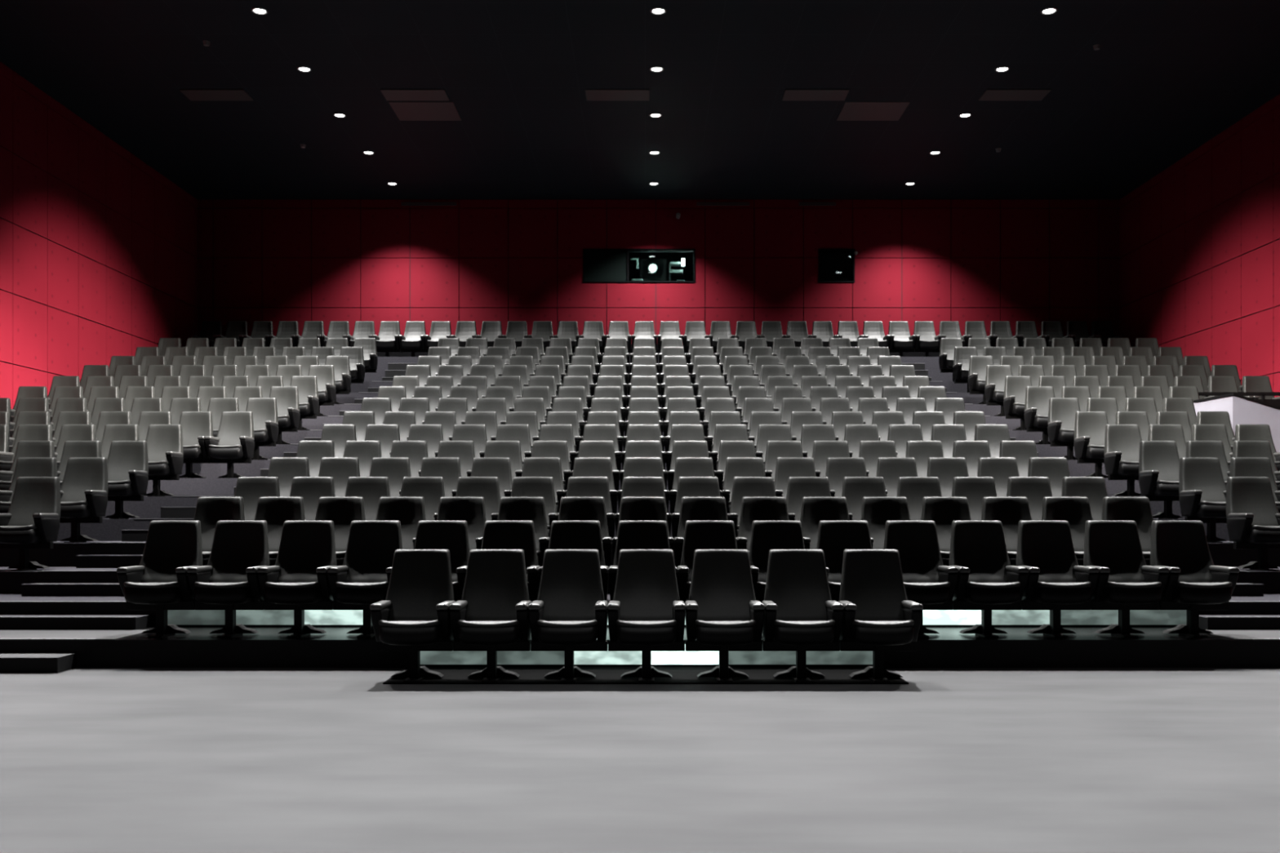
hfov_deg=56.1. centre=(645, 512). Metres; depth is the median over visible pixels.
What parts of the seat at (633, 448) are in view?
panel, backrest, panel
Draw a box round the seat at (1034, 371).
[1017,364,1044,386]
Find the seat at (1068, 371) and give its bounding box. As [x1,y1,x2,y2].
[1050,364,1077,386]
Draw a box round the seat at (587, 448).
[571,440,619,501]
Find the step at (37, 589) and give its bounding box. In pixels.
[21,582,124,596]
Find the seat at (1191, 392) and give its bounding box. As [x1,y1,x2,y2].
[1168,386,1199,400]
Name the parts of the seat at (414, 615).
panel, armrest, foot plate, backrest, panel, armrest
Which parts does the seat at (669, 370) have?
panel, backrest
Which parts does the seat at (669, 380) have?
panel, backrest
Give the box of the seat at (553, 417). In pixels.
[546,411,581,452]
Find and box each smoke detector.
[202,40,210,46]
[300,143,306,148]
[995,147,1001,152]
[1093,44,1100,50]
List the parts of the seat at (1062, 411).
panel, armrest, backrest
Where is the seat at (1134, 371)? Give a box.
[1114,364,1142,386]
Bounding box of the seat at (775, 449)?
[764,440,803,482]
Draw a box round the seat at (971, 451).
[952,440,991,476]
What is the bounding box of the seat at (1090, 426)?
[1073,411,1108,478]
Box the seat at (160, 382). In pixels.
[153,376,182,398]
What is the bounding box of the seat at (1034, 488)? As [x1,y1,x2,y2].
[1006,476,1052,520]
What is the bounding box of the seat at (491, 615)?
[448,549,531,682]
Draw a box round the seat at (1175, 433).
[1147,424,1186,459]
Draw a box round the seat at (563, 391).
[551,386,589,421]
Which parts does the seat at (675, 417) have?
panel, backrest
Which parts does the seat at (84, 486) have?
foot plate, backrest, armrest, panel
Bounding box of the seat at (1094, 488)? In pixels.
[1061,476,1107,520]
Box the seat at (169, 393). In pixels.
[160,386,191,411]
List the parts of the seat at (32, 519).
panel, armrest, foot plate, backrest, armrest, panel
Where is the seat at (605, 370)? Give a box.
[595,364,627,396]
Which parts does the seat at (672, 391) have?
panel, backrest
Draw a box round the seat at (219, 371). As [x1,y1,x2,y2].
[210,364,237,386]
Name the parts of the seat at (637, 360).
backrest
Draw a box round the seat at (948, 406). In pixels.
[933,397,965,424]
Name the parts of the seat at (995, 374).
panel, armrest, backrest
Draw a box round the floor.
[0,667,1279,852]
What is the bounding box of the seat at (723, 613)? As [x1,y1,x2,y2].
[684,549,764,682]
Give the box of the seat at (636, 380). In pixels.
[626,376,661,407]
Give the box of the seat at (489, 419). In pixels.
[464,411,497,440]
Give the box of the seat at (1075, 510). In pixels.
[1041,497,1093,565]
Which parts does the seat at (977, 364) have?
panel, armrest, backrest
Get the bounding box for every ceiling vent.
[179,88,253,101]
[380,88,448,101]
[585,88,648,101]
[782,88,849,101]
[978,88,1051,101]
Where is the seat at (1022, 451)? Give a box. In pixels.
[999,440,1038,476]
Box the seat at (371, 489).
[345,476,390,520]
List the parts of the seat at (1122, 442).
panel, armrest, backrest, foot plate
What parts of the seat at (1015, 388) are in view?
panel, armrest, backrest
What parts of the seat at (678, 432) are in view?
panel, backrest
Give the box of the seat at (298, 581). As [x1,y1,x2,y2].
[257,520,337,637]
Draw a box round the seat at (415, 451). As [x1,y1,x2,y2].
[390,440,428,476]
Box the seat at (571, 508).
[548,497,612,567]
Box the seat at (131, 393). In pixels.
[124,386,155,411]
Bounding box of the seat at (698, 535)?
[676,520,737,603]
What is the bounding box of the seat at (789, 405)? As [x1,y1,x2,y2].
[781,397,812,425]
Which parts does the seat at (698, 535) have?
panel, armrest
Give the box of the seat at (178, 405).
[168,397,201,424]
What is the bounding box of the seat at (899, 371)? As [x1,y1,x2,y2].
[888,364,915,386]
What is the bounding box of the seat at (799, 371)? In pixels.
[792,364,818,386]
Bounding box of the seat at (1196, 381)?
[1173,376,1215,399]
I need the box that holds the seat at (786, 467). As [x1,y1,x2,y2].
[773,457,816,497]
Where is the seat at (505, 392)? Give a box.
[485,386,515,412]
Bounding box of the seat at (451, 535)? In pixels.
[413,520,469,601]
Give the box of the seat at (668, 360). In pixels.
[659,355,691,394]
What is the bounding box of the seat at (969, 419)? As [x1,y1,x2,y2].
[952,411,986,440]
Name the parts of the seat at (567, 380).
backrest, panel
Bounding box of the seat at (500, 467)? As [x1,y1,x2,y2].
[471,457,512,497]
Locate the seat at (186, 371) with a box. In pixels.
[178,364,205,386]
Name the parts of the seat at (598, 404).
backrest, panel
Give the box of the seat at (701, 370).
[693,364,726,395]
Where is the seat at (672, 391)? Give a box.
[662,386,698,431]
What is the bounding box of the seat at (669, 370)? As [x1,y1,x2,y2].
[660,364,693,396]
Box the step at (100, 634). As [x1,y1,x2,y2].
[0,629,149,639]
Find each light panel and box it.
[167,609,224,624]
[235,609,293,624]
[304,609,363,624]
[420,650,486,664]
[497,650,564,664]
[573,644,641,664]
[651,644,719,664]
[728,650,795,664]
[806,650,872,664]
[922,609,981,624]
[991,609,1049,624]
[1061,609,1118,624]
[1129,609,1186,624]
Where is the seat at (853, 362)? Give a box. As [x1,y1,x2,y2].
[846,355,871,376]
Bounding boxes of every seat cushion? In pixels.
[0,460,13,464]
[0,480,11,484]
[0,501,11,505]
[0,524,36,529]
[60,500,88,505]
[107,480,131,484]
[124,581,180,587]
[147,460,168,464]
[182,444,199,448]
[194,581,249,587]
[202,551,210,555]
[208,444,241,448]
[253,428,267,431]
[264,581,319,587]
[268,551,278,555]
[277,414,289,417]
[298,402,309,405]
[318,390,327,392]
[334,581,389,587]
[335,551,346,555]
[378,619,439,627]
[452,581,459,587]
[457,619,519,627]
[536,550,541,555]
[537,619,597,627]
[616,619,676,627]
[685,581,691,586]
[694,619,755,627]
[755,581,765,587]
[773,619,835,627]
[827,581,840,587]
[853,619,914,627]
[903,582,951,587]
[940,551,950,555]
[965,581,1021,587]
[976,379,985,382]
[993,390,1004,392]
[1007,551,1017,555]
[1013,402,1025,405]
[1035,414,1048,417]
[1035,581,1091,587]
[1059,428,1074,431]
[1075,551,1084,555]
[1087,444,1104,448]
[1105,581,1161,587]
[1119,460,1138,464]
[1142,551,1150,555]
[1155,480,1178,484]
[1175,581,1232,587]
[1198,500,1226,505]
[1249,524,1279,529]
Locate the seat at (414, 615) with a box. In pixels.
[369,549,455,682]
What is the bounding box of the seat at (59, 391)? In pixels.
[48,386,83,420]
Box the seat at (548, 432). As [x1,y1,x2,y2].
[538,424,576,471]
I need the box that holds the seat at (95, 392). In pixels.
[86,386,119,416]
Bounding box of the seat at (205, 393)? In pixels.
[196,386,226,411]
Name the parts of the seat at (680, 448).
panel, armrest, backrest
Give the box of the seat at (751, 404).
[741,397,773,436]
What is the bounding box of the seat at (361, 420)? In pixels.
[342,411,375,440]
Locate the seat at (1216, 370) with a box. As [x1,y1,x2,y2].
[1211,364,1241,391]
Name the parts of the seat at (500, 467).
panel, armrest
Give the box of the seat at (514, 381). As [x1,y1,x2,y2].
[494,376,522,402]
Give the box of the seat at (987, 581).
[948,520,1028,637]
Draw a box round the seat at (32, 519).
[0,476,60,570]
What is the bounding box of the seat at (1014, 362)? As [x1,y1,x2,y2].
[1000,355,1024,376]
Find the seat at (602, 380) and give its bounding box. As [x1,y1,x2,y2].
[591,376,626,418]
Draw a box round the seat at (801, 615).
[761,549,844,682]
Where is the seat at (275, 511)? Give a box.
[254,497,305,565]
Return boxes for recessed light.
[250,6,268,14]
[296,66,311,72]
[333,112,346,117]
[362,150,374,155]
[386,182,398,185]
[648,66,664,72]
[648,112,662,117]
[648,150,660,155]
[648,182,659,185]
[649,6,666,14]
[904,182,915,185]
[928,150,941,155]
[958,112,972,118]
[994,66,1009,72]
[1040,6,1057,14]
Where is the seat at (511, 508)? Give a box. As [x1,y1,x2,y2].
[497,497,550,566]
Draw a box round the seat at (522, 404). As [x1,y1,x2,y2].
[513,397,546,435]
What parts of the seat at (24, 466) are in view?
panel, armrest, backrest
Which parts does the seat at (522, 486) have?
panel, armrest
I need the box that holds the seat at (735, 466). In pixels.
[721,457,765,513]
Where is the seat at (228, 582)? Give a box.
[186,520,269,637]
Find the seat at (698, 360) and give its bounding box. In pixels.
[690,355,722,385]
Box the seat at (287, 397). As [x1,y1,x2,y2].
[269,386,300,444]
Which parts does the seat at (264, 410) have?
foot plate, backrest, panel, armrest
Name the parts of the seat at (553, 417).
panel, armrest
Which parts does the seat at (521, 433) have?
armrest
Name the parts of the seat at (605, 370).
backrest, panel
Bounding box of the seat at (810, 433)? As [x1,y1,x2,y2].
[800,424,835,457]
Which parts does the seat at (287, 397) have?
backrest, foot plate, armrest, panel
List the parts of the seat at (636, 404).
panel, backrest, panel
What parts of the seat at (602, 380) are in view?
backrest, panel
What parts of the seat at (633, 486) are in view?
panel, backrest, panel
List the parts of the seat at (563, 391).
backrest, panel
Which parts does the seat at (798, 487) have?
armrest, panel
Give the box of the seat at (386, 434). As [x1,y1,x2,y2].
[364,424,399,457]
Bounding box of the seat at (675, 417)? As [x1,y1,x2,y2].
[664,411,706,463]
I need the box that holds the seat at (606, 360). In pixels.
[597,355,628,384]
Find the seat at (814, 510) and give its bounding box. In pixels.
[800,497,849,549]
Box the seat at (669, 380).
[661,376,696,418]
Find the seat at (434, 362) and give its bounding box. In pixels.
[417,355,441,376]
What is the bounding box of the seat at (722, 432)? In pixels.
[710,424,755,471]
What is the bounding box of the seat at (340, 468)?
[318,457,359,497]
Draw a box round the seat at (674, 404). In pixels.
[662,397,702,437]
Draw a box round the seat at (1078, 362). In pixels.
[1061,355,1086,376]
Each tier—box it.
[0,541,1279,566]
[0,566,1279,594]
[0,594,1279,626]
[0,626,1279,667]
[57,518,1229,541]
[102,495,1184,518]
[143,478,1143,496]
[179,459,1107,478]
[259,444,1075,459]
[281,430,1050,444]
[302,415,1020,430]
[320,404,1000,416]
[336,392,982,404]
[351,381,967,392]
[364,356,952,381]
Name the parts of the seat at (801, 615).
panel, armrest, backrest, foot plate, panel, armrest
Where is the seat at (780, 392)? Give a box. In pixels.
[773,386,802,413]
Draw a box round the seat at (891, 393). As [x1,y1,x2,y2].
[881,386,910,411]
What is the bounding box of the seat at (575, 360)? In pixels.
[565,355,597,384]
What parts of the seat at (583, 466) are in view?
backrest, armrest, panel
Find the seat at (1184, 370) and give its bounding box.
[1178,364,1208,397]
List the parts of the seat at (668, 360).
panel, backrest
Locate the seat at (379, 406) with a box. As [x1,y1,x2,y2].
[360,397,391,424]
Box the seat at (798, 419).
[790,411,822,440]
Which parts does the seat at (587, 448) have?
backrest, armrest, panel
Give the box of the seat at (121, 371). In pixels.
[113,364,141,388]
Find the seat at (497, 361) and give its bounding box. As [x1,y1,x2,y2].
[478,355,502,377]
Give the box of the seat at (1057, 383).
[1038,376,1066,397]
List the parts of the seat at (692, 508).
panel, armrest, backrest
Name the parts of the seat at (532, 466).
panel, armrest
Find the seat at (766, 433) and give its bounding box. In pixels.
[755,424,791,465]
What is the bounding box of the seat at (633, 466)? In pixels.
[617,457,669,513]
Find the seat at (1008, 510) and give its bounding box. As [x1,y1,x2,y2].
[981,497,1031,565]
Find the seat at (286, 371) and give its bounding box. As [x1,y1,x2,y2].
[275,364,302,386]
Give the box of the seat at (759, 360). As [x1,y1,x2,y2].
[753,355,778,382]
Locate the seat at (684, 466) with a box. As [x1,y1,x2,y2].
[669,457,721,523]
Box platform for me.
[382,666,908,684]
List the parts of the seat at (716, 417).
panel, armrest, backrest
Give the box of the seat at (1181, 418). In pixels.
[1155,411,1191,443]
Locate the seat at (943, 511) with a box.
[920,497,971,565]
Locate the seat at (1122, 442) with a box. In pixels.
[1104,424,1142,496]
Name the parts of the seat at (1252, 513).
panel, armrest, backrest, foot plate, panel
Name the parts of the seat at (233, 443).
panel, armrest, foot plate, backrest, armrest, panel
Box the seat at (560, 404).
[546,397,585,436]
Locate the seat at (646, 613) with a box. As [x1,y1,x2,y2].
[607,549,685,682]
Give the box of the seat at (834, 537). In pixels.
[816,520,872,601]
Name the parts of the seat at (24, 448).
panel, armrest, backrest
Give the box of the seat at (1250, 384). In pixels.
[1241,376,1279,399]
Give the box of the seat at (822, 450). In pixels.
[812,440,849,476]
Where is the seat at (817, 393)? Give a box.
[809,386,838,411]
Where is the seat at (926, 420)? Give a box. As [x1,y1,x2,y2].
[912,411,945,440]
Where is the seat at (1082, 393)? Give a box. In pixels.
[1061,386,1090,411]
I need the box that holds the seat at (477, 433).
[451,424,487,457]
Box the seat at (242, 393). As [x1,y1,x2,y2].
[233,386,262,411]
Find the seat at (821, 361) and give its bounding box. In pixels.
[816,355,840,376]
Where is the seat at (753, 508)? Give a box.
[735,497,789,553]
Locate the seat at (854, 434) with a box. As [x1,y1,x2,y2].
[844,424,879,457]
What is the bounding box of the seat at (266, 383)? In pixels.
[255,376,283,397]
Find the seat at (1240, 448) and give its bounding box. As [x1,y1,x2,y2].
[1232,440,1279,490]
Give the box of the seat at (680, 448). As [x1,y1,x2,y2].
[667,440,715,491]
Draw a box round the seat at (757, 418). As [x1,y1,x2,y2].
[748,411,782,452]
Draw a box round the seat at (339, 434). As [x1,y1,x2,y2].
[320,424,356,457]
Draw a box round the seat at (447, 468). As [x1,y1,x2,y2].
[419,457,461,497]
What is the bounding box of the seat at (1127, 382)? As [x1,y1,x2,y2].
[1106,376,1134,398]
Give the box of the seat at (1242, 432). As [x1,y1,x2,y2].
[1235,424,1279,471]
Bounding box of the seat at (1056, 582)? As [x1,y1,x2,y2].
[1016,520,1098,637]
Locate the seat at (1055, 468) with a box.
[1027,457,1070,497]
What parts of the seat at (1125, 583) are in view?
armrest, panel, backrest, foot plate, panel, armrest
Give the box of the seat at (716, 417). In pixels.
[706,411,748,452]
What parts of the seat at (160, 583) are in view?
panel, armrest, foot plate, backrest, panel, armrest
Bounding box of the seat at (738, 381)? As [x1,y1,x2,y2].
[731,376,759,408]
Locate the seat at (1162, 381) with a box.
[1140,376,1168,398]
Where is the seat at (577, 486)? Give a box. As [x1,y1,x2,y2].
[557,476,615,537]
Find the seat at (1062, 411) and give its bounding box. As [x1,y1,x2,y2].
[1047,397,1080,459]
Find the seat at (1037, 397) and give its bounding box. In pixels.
[1024,386,1054,444]
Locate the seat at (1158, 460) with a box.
[1138,440,1182,519]
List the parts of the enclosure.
capping rail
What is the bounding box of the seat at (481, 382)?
[460,376,487,398]
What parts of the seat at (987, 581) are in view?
armrest, panel, backrest, foot plate, armrest, panel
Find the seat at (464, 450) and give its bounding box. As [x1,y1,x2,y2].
[437,440,475,476]
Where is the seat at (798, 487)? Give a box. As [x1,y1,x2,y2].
[786,476,831,520]
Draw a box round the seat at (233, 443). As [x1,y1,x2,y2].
[204,411,254,478]
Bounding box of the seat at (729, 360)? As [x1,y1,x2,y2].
[722,355,748,383]
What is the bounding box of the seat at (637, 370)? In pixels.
[627,364,660,395]
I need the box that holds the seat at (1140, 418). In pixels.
[1115,411,1149,440]
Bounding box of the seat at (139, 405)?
[130,397,163,424]
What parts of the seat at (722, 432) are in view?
panel, armrest, backrest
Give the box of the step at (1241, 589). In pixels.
[1231,582,1263,596]
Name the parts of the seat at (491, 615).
panel, armrest, foot plate, backrest, panel, armrest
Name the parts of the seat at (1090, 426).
panel, armrest, backrest, foot plate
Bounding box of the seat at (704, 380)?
[696,376,731,408]
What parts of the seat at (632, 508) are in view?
panel, armrest, backrest, armrest, panel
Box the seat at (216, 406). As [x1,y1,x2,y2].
[207,397,239,437]
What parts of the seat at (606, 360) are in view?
backrest, panel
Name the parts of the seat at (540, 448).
armrest, panel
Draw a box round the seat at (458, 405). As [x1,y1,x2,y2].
[437,397,467,424]
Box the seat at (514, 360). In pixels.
[509,355,534,382]
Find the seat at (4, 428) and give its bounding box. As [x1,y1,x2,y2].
[0,424,8,452]
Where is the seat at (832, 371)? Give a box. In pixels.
[824,364,850,386]
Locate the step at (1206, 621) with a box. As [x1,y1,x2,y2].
[1199,614,1279,629]
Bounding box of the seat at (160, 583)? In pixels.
[116,520,202,637]
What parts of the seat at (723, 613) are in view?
panel, armrest, backrest, foot plate, panel, armrest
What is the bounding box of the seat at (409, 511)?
[375,497,426,549]
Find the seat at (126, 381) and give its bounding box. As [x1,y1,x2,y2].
[119,376,147,398]
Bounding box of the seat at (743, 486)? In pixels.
[728,476,776,537]
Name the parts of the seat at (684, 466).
panel, armrest, backrest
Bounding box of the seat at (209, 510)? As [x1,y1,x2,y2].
[193,497,244,565]
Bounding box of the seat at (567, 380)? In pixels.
[556,376,591,408]
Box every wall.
[0,62,197,408]
[197,200,1119,343]
[1119,93,1279,397]
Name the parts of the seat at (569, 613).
panel, armrest, foot plate, backrest, armrest, panel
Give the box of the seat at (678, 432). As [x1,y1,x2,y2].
[666,424,711,479]
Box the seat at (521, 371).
[502,364,528,391]
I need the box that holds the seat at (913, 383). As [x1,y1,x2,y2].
[902,376,929,397]
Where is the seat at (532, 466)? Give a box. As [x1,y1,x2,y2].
[521,457,564,513]
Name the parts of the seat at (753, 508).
armrest, panel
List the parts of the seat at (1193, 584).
armrest, panel, backrest, foot plate, armrest, panel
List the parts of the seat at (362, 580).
panel, armrest, foot plate, backrest, panel, armrest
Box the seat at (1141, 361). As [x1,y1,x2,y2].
[1122,355,1147,376]
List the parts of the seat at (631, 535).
panel, armrest, backrest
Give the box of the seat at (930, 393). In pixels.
[917,386,946,411]
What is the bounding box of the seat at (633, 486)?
[614,476,671,535]
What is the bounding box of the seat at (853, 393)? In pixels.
[845,386,874,411]
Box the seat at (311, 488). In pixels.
[289,476,335,520]
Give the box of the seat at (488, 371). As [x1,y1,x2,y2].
[469,364,495,386]
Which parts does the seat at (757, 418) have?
armrest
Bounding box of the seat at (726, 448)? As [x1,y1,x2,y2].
[715,440,755,490]
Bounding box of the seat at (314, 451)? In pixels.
[296,440,334,476]
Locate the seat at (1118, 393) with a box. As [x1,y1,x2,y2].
[1097,386,1127,411]
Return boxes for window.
[582,248,695,282]
[817,248,854,282]
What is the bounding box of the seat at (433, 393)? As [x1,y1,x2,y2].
[413,386,442,411]
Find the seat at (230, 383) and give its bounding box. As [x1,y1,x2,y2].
[221,376,249,397]
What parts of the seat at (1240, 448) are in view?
armrest, panel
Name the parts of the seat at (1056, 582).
armrest, panel, backrest, foot plate, panel, armrest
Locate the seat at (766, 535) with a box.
[749,520,804,602]
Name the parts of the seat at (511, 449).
armrest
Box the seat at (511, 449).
[484,440,523,479]
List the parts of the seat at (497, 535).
panel, armrest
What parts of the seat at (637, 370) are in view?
panel, backrest, panel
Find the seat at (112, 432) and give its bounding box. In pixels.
[101,424,139,460]
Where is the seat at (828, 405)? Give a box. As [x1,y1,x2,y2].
[819,397,850,424]
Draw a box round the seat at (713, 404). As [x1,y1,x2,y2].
[702,397,742,437]
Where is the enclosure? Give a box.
[1193,393,1279,452]
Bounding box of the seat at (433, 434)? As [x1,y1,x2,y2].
[408,424,443,457]
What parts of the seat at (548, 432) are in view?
panel, armrest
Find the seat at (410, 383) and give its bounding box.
[391,376,419,397]
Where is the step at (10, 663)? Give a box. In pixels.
[0,653,76,673]
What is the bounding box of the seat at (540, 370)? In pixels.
[534,364,561,396]
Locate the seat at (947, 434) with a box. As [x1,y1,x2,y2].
[930,424,966,457]
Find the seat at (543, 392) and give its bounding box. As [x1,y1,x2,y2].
[521,386,551,421]
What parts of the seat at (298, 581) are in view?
panel, armrest, foot plate, backrest, panel, armrest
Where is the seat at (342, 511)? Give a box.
[315,497,365,565]
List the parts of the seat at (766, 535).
armrest, panel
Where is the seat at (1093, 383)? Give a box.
[1072,376,1100,397]
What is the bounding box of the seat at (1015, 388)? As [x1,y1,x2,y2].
[1003,376,1031,430]
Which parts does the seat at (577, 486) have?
backrest, armrest, panel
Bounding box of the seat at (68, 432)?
[54,424,96,469]
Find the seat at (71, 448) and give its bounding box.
[57,440,101,487]
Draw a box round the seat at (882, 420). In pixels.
[871,411,904,440]
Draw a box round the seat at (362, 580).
[327,520,402,637]
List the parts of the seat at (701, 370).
panel, backrest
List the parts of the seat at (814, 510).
panel, armrest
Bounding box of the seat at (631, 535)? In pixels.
[608,520,677,600]
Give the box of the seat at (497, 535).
[480,520,540,602]
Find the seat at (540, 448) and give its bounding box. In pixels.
[531,440,571,490]
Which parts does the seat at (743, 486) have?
armrest, panel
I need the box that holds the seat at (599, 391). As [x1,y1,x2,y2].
[588,386,626,422]
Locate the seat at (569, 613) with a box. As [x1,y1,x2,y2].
[528,549,608,682]
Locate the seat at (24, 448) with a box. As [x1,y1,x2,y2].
[0,440,54,490]
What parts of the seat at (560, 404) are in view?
backrest, panel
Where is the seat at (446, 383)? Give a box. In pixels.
[426,376,453,397]
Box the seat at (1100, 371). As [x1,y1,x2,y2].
[1082,364,1109,386]
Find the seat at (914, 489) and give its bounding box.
[896,476,942,520]
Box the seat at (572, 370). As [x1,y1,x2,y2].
[561,364,595,395]
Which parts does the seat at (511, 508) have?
panel, armrest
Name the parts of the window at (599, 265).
pane, pane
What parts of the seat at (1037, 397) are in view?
panel, armrest, backrest, foot plate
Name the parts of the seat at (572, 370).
backrest, panel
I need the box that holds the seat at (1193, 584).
[1150,520,1239,637]
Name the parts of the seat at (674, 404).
panel, backrest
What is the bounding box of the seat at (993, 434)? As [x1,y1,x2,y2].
[973,424,1010,457]
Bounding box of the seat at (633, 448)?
[619,440,667,489]
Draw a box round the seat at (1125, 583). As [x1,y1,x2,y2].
[1083,520,1168,637]
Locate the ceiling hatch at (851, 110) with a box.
[836,101,910,120]
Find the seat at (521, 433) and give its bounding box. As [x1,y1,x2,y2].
[495,424,532,466]
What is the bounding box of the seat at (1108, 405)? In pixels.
[1086,397,1118,424]
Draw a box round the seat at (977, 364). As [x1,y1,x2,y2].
[968,355,994,404]
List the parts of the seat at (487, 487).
armrest, panel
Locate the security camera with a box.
[675,213,680,218]
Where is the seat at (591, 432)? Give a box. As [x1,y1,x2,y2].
[576,424,622,471]
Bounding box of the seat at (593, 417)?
[581,411,622,463]
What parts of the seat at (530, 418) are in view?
armrest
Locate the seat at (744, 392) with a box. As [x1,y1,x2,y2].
[735,386,766,421]
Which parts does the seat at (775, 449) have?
armrest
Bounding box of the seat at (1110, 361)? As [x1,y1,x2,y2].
[1091,355,1116,376]
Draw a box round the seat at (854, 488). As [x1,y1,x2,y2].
[841,476,886,520]
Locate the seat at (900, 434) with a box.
[887,424,923,457]
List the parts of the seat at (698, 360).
panel, backrest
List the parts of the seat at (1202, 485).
panel, armrest, backrest, foot plate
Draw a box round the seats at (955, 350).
[108,320,1211,392]
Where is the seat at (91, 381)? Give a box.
[83,376,114,404]
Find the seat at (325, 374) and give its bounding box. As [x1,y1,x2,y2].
[307,364,336,416]
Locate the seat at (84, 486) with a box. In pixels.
[59,457,107,542]
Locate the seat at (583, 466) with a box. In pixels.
[564,457,617,523]
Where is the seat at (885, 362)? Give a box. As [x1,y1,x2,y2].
[877,355,902,376]
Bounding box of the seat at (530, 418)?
[505,411,539,449]
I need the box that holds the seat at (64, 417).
[52,411,91,450]
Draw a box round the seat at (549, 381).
[528,376,556,408]
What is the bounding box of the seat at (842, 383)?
[834,376,862,397]
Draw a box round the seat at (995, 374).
[984,364,1012,416]
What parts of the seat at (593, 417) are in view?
backrest, panel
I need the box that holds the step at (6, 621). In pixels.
[0,614,151,629]
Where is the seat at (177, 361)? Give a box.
[171,355,196,376]
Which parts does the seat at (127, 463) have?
foot plate, backrest, armrest, panel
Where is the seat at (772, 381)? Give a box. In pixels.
[765,376,793,401]
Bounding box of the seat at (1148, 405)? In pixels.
[1124,397,1157,424]
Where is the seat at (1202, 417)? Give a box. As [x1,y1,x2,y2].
[1196,411,1235,450]
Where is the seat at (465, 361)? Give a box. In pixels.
[448,355,472,376]
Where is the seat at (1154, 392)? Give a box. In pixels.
[1133,386,1163,411]
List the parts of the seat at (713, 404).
panel, backrest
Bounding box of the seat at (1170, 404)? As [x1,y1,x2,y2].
[1162,397,1196,428]
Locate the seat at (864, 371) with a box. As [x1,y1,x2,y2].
[857,364,883,386]
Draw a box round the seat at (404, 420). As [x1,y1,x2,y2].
[382,411,416,440]
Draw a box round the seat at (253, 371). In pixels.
[243,364,270,386]
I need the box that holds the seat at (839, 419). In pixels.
[831,411,863,440]
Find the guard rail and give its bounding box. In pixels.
[1198,391,1279,407]
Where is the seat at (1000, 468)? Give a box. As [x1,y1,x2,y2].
[977,457,1019,497]
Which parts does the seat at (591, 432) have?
backrest, panel, armrest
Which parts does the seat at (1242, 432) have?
armrest, panel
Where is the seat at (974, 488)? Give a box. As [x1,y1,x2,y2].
[951,476,997,520]
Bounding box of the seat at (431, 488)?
[400,476,444,520]
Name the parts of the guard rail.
rail, post, infill panel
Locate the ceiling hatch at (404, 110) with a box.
[388,101,461,120]
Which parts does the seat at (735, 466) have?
panel, armrest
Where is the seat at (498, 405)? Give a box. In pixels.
[475,397,506,425]
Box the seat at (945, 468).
[926,457,968,497]
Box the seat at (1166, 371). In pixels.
[1146,364,1174,387]
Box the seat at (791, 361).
[785,355,809,377]
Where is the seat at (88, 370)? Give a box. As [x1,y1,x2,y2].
[80,364,109,391]
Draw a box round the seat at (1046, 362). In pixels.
[1030,355,1055,376]
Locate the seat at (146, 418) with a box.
[137,411,172,440]
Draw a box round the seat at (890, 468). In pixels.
[875,457,917,497]
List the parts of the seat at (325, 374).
backrest, armrest, panel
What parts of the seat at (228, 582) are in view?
panel, armrest, foot plate, backrest, panel, armrest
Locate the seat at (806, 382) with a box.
[800,376,827,398]
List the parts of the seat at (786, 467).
panel, armrest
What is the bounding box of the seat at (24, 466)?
[0,457,57,513]
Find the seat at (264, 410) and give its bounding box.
[245,397,278,459]
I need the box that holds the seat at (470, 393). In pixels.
[449,386,478,411]
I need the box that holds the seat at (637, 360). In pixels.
[628,355,659,383]
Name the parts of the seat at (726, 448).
panel, armrest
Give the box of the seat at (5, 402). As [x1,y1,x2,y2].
[0,397,10,422]
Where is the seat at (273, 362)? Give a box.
[263,355,288,376]
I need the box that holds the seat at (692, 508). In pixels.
[674,497,737,567]
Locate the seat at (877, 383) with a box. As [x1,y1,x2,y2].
[868,376,896,397]
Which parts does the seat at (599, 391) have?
backrest, panel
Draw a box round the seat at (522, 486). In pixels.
[511,476,558,537]
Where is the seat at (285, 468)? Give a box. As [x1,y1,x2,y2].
[267,457,310,497]
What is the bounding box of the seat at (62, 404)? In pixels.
[50,397,87,436]
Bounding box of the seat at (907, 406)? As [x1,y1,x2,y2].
[895,397,927,424]
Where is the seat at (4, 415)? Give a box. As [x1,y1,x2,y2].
[0,411,9,437]
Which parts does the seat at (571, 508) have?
backrest, armrest, panel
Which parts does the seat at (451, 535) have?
panel, armrest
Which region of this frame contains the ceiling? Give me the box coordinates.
[0,0,1279,199]
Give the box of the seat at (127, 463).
[105,440,148,519]
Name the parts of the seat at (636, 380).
backrest, panel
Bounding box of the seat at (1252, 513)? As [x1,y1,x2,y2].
[1226,476,1279,570]
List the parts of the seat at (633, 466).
panel, backrest, panel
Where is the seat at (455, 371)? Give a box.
[437,364,463,386]
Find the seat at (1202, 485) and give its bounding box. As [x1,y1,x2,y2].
[1178,457,1226,542]
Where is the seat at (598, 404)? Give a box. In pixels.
[585,397,624,446]
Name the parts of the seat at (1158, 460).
panel, armrest, backrest, foot plate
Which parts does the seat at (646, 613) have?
panel, armrest, foot plate, backrest, armrest, panel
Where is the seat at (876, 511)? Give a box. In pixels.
[860,497,910,549]
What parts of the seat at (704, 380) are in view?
panel, backrest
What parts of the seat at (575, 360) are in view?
backrest, panel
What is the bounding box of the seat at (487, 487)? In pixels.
[455,476,500,520]
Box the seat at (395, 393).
[377,386,406,411]
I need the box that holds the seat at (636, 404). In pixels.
[624,397,663,435]
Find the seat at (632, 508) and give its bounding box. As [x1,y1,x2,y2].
[611,497,674,562]

